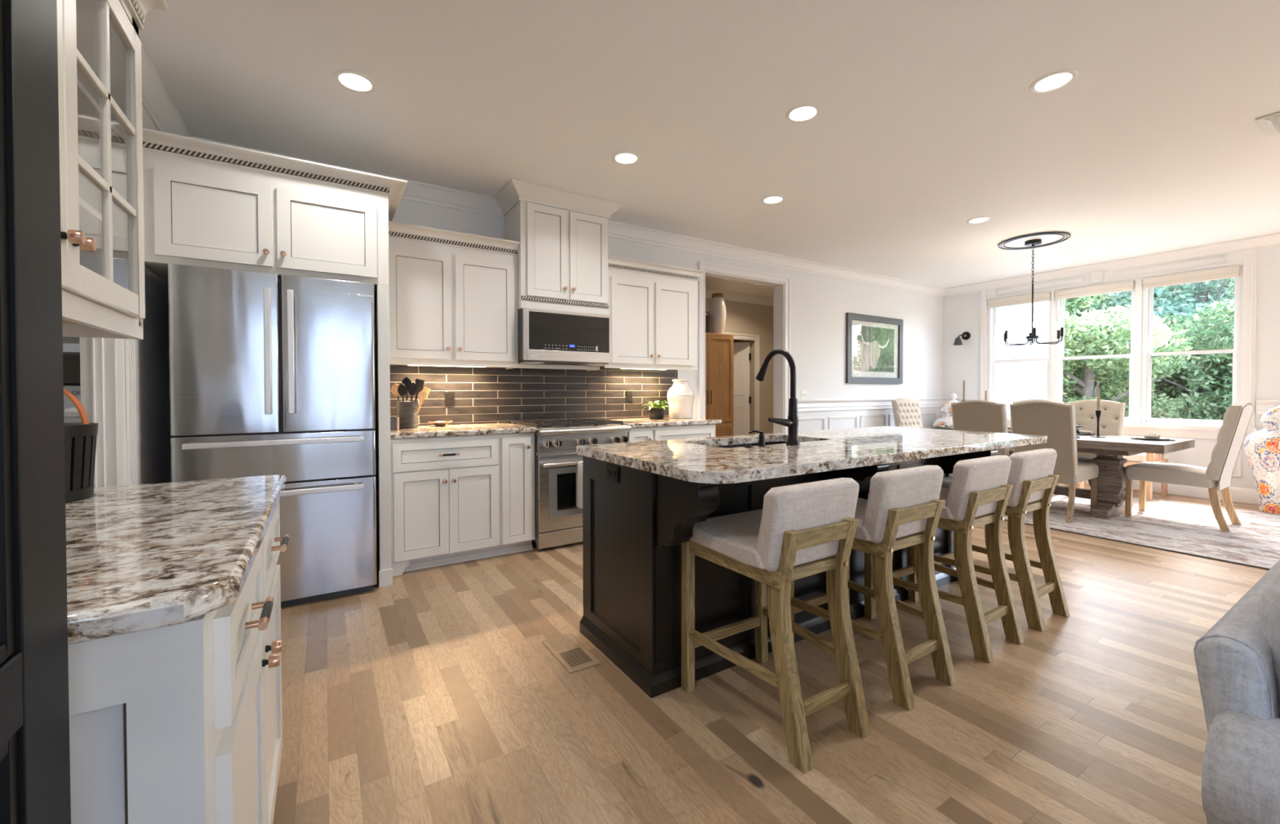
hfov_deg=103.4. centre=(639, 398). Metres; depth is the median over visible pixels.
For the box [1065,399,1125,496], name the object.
dining chair
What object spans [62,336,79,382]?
wall
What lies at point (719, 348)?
tall cabinet
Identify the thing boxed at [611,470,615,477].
socket
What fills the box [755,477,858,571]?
cushion
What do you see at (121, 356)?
trim
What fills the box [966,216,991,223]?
recessed light
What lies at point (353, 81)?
recessed light
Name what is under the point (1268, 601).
cushion
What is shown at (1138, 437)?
dinner plate
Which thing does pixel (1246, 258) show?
trim
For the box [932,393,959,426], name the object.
jar
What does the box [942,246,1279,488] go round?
wall
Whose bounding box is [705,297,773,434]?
wall
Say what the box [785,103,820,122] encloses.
recessed light
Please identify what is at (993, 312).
window
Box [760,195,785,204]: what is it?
recessed light
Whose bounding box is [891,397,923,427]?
dining chair
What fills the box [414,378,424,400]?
spatula
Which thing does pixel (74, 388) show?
tin
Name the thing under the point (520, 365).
valance
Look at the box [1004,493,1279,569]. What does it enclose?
rug
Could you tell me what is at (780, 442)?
sink
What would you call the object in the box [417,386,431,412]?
spatula
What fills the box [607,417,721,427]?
countertop
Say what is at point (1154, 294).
leafy tree
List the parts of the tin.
lid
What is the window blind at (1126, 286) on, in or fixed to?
attached to the window at (1060, 357)
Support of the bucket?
on the countertop at (140, 557)
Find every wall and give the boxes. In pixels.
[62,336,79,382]
[103,106,175,486]
[391,199,942,431]
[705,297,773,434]
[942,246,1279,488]
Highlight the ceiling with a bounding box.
[138,0,1279,297]
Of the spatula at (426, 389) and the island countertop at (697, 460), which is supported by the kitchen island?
the island countertop at (697, 460)
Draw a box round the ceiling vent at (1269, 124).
[1255,111,1279,135]
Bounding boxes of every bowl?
[401,377,411,391]
[408,382,417,395]
[417,390,426,400]
[431,421,449,426]
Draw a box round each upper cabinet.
[56,0,167,339]
[388,221,519,367]
[495,178,623,315]
[597,255,705,370]
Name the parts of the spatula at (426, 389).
blade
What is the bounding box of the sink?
[715,440,786,447]
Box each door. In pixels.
[0,0,71,823]
[733,342,751,435]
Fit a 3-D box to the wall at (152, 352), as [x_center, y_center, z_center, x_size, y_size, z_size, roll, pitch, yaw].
[-0.705,-0.198,-0.413,0.070,2.790,8.450,-1,1,-32]
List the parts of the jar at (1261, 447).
lid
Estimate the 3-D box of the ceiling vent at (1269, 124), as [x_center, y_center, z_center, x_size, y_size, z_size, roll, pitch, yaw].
[3.823,-1.632,2.970,0.340,0.029,0.220,-1,1,-32]
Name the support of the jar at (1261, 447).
on the floor
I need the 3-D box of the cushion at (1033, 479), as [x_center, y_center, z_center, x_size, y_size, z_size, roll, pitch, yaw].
[2.067,0.413,2.685,0.424,0.283,0.115,-1,1,-32]
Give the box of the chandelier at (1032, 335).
[1003,239,1063,346]
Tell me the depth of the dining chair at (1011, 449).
5.93 m
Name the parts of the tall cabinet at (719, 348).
door, door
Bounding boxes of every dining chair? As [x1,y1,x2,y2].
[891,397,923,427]
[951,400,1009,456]
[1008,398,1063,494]
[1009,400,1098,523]
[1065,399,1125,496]
[1124,401,1254,531]
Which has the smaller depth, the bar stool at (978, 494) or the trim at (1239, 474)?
the bar stool at (978, 494)
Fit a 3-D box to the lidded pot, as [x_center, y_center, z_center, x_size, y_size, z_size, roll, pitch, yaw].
[-2.750,0.062,2.469,0.092,0.060,0.092,-1,1,-32]
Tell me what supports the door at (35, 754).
on the floor
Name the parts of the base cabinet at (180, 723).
panel, drawer, door, bar handle, door, drawer, knob, knob, bar handle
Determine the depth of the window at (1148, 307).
5.92 m
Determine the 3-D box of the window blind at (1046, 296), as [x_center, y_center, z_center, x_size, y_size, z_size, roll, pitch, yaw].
[5.314,-1.378,7.105,0.055,0.113,0.742,-1,1,-32]
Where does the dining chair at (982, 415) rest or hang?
on the rug
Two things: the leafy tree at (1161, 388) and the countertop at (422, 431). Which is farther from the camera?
the leafy tree at (1161, 388)
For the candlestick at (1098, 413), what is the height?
0.260 m
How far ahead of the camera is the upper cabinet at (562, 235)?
4.08 m
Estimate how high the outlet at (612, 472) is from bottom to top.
0.072 m
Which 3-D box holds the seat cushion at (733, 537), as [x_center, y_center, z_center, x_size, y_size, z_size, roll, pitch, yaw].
[0.472,0.525,1.949,0.444,0.076,0.450,-1,1,-32]
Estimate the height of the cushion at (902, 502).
0.283 m
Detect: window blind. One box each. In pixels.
[987,292,1050,308]
[1054,280,1134,299]
[1142,265,1239,288]
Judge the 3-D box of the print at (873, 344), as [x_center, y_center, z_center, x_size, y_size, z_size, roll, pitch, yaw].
[3.263,-0.687,7.031,0.935,0.620,0.001,-1,1,-32]
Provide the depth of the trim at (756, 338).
8.51 m
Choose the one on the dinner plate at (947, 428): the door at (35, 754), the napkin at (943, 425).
the napkin at (943, 425)
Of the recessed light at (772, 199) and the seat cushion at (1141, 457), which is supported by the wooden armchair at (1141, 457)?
the seat cushion at (1141, 457)
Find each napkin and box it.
[933,423,953,427]
[1075,429,1094,433]
[1143,432,1160,438]
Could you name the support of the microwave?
attached to the upper cabinet at (562, 235)
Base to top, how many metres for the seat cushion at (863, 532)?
0.076 m
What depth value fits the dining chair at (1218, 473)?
4.37 m
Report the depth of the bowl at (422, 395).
3.70 m
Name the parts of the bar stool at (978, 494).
leg, leg, leg, rail, leg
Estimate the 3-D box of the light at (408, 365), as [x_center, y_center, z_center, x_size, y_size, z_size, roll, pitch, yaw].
[-1.480,-0.261,3.895,0.580,0.022,0.060,-1,1,-32]
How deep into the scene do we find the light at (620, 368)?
4.88 m
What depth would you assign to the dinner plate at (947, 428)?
6.04 m
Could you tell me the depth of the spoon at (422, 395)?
3.70 m
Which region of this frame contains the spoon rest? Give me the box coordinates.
[427,420,452,426]
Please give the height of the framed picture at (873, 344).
0.940 m
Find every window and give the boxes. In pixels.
[987,300,1050,418]
[1054,285,1134,422]
[1142,266,1240,426]
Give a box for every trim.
[62,342,80,422]
[79,337,137,487]
[138,36,1279,297]
[697,261,790,432]
[705,288,773,306]
[723,332,759,434]
[797,397,1279,414]
[798,412,1242,477]
[979,248,1257,440]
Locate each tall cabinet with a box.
[142,127,407,587]
[705,332,733,436]
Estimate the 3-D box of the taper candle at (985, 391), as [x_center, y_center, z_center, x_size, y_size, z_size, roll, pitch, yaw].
[3.977,0.013,5.809,0.023,0.218,0.023,-1,1,-32]
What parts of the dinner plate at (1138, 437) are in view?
salad plate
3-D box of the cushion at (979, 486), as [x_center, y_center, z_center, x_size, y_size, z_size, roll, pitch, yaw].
[1.608,0.418,2.398,0.424,0.283,0.115,-1,1,-32]
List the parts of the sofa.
frame, arm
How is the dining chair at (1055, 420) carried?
on the rug
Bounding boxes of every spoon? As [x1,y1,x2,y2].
[397,382,407,400]
[408,382,417,400]
[417,390,426,409]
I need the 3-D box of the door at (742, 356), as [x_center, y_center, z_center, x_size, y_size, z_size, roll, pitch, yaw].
[1.541,0.051,8.598,0.680,2.020,0.067,0,1,6]
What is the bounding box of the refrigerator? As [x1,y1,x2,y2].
[168,263,377,607]
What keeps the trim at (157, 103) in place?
attached to the wall at (820, 304)
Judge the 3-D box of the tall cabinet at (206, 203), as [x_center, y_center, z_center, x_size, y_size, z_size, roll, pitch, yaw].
[-2.156,-0.083,3.133,1.213,2.470,0.890,-1,1,-32]
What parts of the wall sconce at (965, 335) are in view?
lamp shade, plate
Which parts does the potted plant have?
pot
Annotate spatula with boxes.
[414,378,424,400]
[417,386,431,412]
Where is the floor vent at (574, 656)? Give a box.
[542,632,601,673]
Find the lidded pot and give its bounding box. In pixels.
[63,406,79,417]
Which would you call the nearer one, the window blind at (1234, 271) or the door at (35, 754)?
the door at (35, 754)
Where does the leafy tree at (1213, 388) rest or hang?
on the ground
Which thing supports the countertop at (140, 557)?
on the base cabinet at (180, 723)
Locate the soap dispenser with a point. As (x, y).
(762, 436)
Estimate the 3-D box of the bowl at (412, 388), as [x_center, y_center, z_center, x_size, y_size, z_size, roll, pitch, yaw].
[-1.639,-0.074,3.644,0.059,0.096,0.028,0,1,-13]
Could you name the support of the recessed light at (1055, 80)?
in the ceiling
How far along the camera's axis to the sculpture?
5.02 m
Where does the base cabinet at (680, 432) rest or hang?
on the floor
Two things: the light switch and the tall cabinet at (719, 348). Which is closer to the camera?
the light switch
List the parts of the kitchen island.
panel, moulding, panel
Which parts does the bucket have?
strap handle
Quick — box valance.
[505,363,599,370]
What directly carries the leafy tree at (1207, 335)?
on the ground
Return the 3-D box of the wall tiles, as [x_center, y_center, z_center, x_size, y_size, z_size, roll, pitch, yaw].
[-0.783,-0.065,4.512,2.762,0.530,0.014,-1,1,-32]
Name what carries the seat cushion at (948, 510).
on the bar stool at (978, 494)
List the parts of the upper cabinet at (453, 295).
door, crown, door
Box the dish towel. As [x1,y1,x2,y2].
[576,460,582,508]
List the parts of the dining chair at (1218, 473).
leg, leg, seat, leg, backrest, leg, panel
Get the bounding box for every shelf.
[76,77,124,142]
[79,196,125,239]
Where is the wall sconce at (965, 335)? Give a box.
[953,331,970,345]
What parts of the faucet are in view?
spout, lever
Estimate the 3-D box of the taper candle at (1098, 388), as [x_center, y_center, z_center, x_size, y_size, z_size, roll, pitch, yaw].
[4.469,0.014,4.926,0.023,0.238,0.023,-1,1,-32]
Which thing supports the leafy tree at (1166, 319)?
on the ground
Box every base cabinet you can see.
[67,501,289,823]
[390,432,535,576]
[626,423,715,442]
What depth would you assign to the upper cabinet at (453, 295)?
3.71 m
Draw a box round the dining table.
[925,426,1195,518]
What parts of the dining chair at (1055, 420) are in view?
panel, backrest, leg, seat, leg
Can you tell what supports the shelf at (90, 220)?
attached to the upper cabinet at (100, 76)
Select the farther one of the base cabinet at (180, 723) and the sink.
the sink
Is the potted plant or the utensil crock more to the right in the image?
the potted plant
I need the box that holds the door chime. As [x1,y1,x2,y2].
[1090,270,1104,283]
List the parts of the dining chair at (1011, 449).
backrest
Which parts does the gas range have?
knob, knob, oven door, kick panel, oven handle, knob, control panel, knob, knob, knob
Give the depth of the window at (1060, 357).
6.65 m
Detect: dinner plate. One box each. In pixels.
[929,426,953,429]
[1079,433,1095,435]
[1129,436,1176,439]
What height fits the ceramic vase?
0.615 m
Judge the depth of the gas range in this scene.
3.83 m
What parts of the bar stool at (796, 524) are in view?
leg, leg, leg, rail, leg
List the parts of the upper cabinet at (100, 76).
glass door, knob, knob, crown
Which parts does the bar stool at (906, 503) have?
leg, leg, leg, rail, leg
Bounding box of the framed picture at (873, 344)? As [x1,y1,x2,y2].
[845,312,902,383]
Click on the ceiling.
(929, 122)
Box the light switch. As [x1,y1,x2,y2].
[800,390,808,399]
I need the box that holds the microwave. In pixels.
[517,307,611,365]
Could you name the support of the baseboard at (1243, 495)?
attached to the wall at (961, 313)
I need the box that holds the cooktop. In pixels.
[510,420,625,432]
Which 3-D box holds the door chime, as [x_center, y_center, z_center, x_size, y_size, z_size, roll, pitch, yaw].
[5.758,-1.530,6.361,0.040,0.135,0.130,-1,1,-32]
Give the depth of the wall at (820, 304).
6.52 m
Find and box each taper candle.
[963,380,965,400]
[984,390,986,400]
[1097,387,1100,410]
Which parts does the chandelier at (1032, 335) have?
arm, arm, rod, flame bulb, arm, arm, flame bulb, flame bulb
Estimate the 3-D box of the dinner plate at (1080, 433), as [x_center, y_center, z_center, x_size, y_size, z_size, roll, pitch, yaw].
[4.529,0.362,5.251,0.300,0.016,0.300,-1,1,-32]
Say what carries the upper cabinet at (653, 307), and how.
attached to the wall at (820, 304)
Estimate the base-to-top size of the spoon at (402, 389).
0.302 m
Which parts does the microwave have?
glass door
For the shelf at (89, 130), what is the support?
attached to the upper cabinet at (100, 76)
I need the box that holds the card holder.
[390,416,399,430]
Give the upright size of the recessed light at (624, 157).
0.006 m
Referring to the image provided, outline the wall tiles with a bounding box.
[390,364,677,425]
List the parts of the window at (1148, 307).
sash, sash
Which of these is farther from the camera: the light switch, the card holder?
the light switch
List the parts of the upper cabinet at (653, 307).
door, crown, door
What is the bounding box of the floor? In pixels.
[272,482,1276,823]
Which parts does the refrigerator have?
door, bar handle, bar handle, drawer, bar handle, bar handle, drawer, door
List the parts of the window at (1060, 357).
sash, sash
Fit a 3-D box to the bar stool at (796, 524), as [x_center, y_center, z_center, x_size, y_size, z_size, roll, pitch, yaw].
[0.504,0.724,1.900,0.450,0.878,0.572,-1,1,-32]
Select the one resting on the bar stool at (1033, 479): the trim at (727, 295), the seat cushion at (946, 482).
the seat cushion at (946, 482)
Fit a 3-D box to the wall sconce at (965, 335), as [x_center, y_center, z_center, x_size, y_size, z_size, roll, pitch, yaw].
[4.881,-0.920,7.683,0.227,0.202,0.123,0,1,-9]
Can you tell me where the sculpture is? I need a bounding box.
[1075,425,1084,434]
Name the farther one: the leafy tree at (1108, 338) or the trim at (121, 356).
the leafy tree at (1108, 338)
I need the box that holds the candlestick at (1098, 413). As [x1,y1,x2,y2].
[1090,410,1105,437]
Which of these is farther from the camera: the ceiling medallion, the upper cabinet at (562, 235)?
the ceiling medallion
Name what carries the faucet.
on the island countertop at (697, 460)
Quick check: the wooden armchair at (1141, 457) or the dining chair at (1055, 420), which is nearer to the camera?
the dining chair at (1055, 420)
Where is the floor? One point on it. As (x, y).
(436, 695)
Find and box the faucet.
[755,348,799,444]
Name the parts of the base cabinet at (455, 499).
door, drawer, bar handle, door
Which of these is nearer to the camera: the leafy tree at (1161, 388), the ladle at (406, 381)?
the ladle at (406, 381)
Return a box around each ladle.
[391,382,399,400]
[401,377,411,400]
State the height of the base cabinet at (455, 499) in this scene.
0.890 m
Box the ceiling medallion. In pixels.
[998,231,1071,249]
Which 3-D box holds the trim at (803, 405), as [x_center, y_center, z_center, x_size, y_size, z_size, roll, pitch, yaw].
[5.479,0.116,3.571,3.525,0.150,8.250,-1,1,-32]
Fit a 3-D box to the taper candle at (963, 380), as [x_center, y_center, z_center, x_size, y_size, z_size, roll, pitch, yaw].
[3.823,-0.089,5.960,0.023,0.258,0.023,-1,1,-32]
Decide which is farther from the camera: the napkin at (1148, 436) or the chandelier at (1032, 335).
the chandelier at (1032, 335)
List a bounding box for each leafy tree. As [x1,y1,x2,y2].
[1062,304,1194,418]
[1064,293,1128,323]
[1065,315,1107,399]
[1096,312,1217,417]
[1102,282,1234,315]
[1151,297,1234,420]
[1151,373,1214,417]
[1156,371,1224,410]
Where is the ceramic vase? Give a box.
[709,293,726,333]
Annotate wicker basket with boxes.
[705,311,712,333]
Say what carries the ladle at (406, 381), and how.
in the utensil crock
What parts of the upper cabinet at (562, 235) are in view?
door, crown, door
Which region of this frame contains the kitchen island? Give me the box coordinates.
[579,448,998,697]
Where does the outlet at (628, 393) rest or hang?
attached to the wall tiles
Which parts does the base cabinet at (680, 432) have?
drawer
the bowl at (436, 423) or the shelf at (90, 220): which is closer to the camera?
the shelf at (90, 220)
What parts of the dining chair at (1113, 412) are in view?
seat, backrest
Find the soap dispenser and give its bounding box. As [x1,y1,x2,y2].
[748,430,766,446]
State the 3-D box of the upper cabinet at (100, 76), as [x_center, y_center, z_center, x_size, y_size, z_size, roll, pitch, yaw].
[-1.312,-0.678,0.984,0.381,1.015,1.092,-1,1,-32]
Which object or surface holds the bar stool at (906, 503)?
on the floor
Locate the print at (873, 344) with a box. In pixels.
[853,324,893,372]
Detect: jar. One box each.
[666,379,694,418]
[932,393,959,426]
[1242,404,1279,514]
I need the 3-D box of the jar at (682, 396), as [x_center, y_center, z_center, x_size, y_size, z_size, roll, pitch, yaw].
[0.402,0.002,4.991,0.276,0.380,0.276,0,1,11]
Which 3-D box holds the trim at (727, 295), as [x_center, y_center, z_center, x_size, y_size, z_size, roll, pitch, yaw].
[1.459,-1.637,7.170,5.500,0.124,1.750,-1,1,-32]
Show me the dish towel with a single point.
(580, 465)
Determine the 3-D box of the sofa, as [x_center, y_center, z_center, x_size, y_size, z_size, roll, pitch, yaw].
[2.073,0.711,0.960,2.352,0.924,1.017,-1,1,-32]
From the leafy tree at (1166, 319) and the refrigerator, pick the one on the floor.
the refrigerator
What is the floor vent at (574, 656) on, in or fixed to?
in the floor
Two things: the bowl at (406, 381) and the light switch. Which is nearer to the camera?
the bowl at (406, 381)
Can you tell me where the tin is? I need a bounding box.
[63,382,80,417]
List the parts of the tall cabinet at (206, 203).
door, knob, crown, knob, door, panel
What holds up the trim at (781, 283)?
attached to the wall at (820, 304)
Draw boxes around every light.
[333,69,376,93]
[408,364,485,367]
[612,151,639,164]
[620,368,662,369]
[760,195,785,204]
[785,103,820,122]
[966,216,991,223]
[1029,69,1078,93]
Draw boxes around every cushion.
[689,508,764,568]
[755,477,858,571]
[853,497,871,541]
[862,465,943,543]
[867,487,954,519]
[941,475,1008,505]
[945,455,1011,521]
[1007,448,1057,506]
[1122,452,1158,462]
[1257,573,1279,715]
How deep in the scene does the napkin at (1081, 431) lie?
5.16 m
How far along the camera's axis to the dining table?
4.72 m
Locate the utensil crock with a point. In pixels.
(407, 413)
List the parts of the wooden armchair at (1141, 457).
leg, seat frame, leg, armrest, leg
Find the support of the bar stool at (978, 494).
on the floor
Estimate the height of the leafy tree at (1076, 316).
3.378 m
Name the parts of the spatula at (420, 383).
blade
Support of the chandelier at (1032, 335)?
hanging from the ceiling medallion
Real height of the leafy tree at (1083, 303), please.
7.238 m
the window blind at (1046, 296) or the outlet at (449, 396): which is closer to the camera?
the outlet at (449, 396)
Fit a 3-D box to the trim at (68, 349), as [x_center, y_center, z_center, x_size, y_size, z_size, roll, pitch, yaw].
[-3.144,-0.006,2.396,1.085,1.440,0.395,-1,1,-32]
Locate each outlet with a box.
[444,391,454,406]
[605,463,619,483]
[626,390,632,402]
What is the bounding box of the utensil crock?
[396,400,418,428]
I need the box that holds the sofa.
[1193,559,1279,823]
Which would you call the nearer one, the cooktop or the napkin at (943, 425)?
the cooktop
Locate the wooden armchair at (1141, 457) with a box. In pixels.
[1080,435,1168,500]
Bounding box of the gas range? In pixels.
[510,417,631,549]
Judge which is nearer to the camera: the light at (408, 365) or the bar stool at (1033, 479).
the bar stool at (1033, 479)
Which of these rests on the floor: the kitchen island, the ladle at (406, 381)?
the kitchen island
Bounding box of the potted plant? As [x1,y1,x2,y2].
[642,400,671,418]
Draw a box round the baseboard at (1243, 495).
[1079,480,1258,504]
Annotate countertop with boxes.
[65,474,286,644]
[390,422,536,439]
[576,426,1047,484]
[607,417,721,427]
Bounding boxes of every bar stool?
[680,477,871,773]
[790,465,956,710]
[864,455,1024,662]
[933,448,1070,631]
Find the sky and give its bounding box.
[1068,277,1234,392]
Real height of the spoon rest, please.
0.040 m
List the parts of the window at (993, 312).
sash, sash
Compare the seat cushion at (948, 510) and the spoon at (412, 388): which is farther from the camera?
the spoon at (412, 388)
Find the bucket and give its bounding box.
[63,387,97,502]

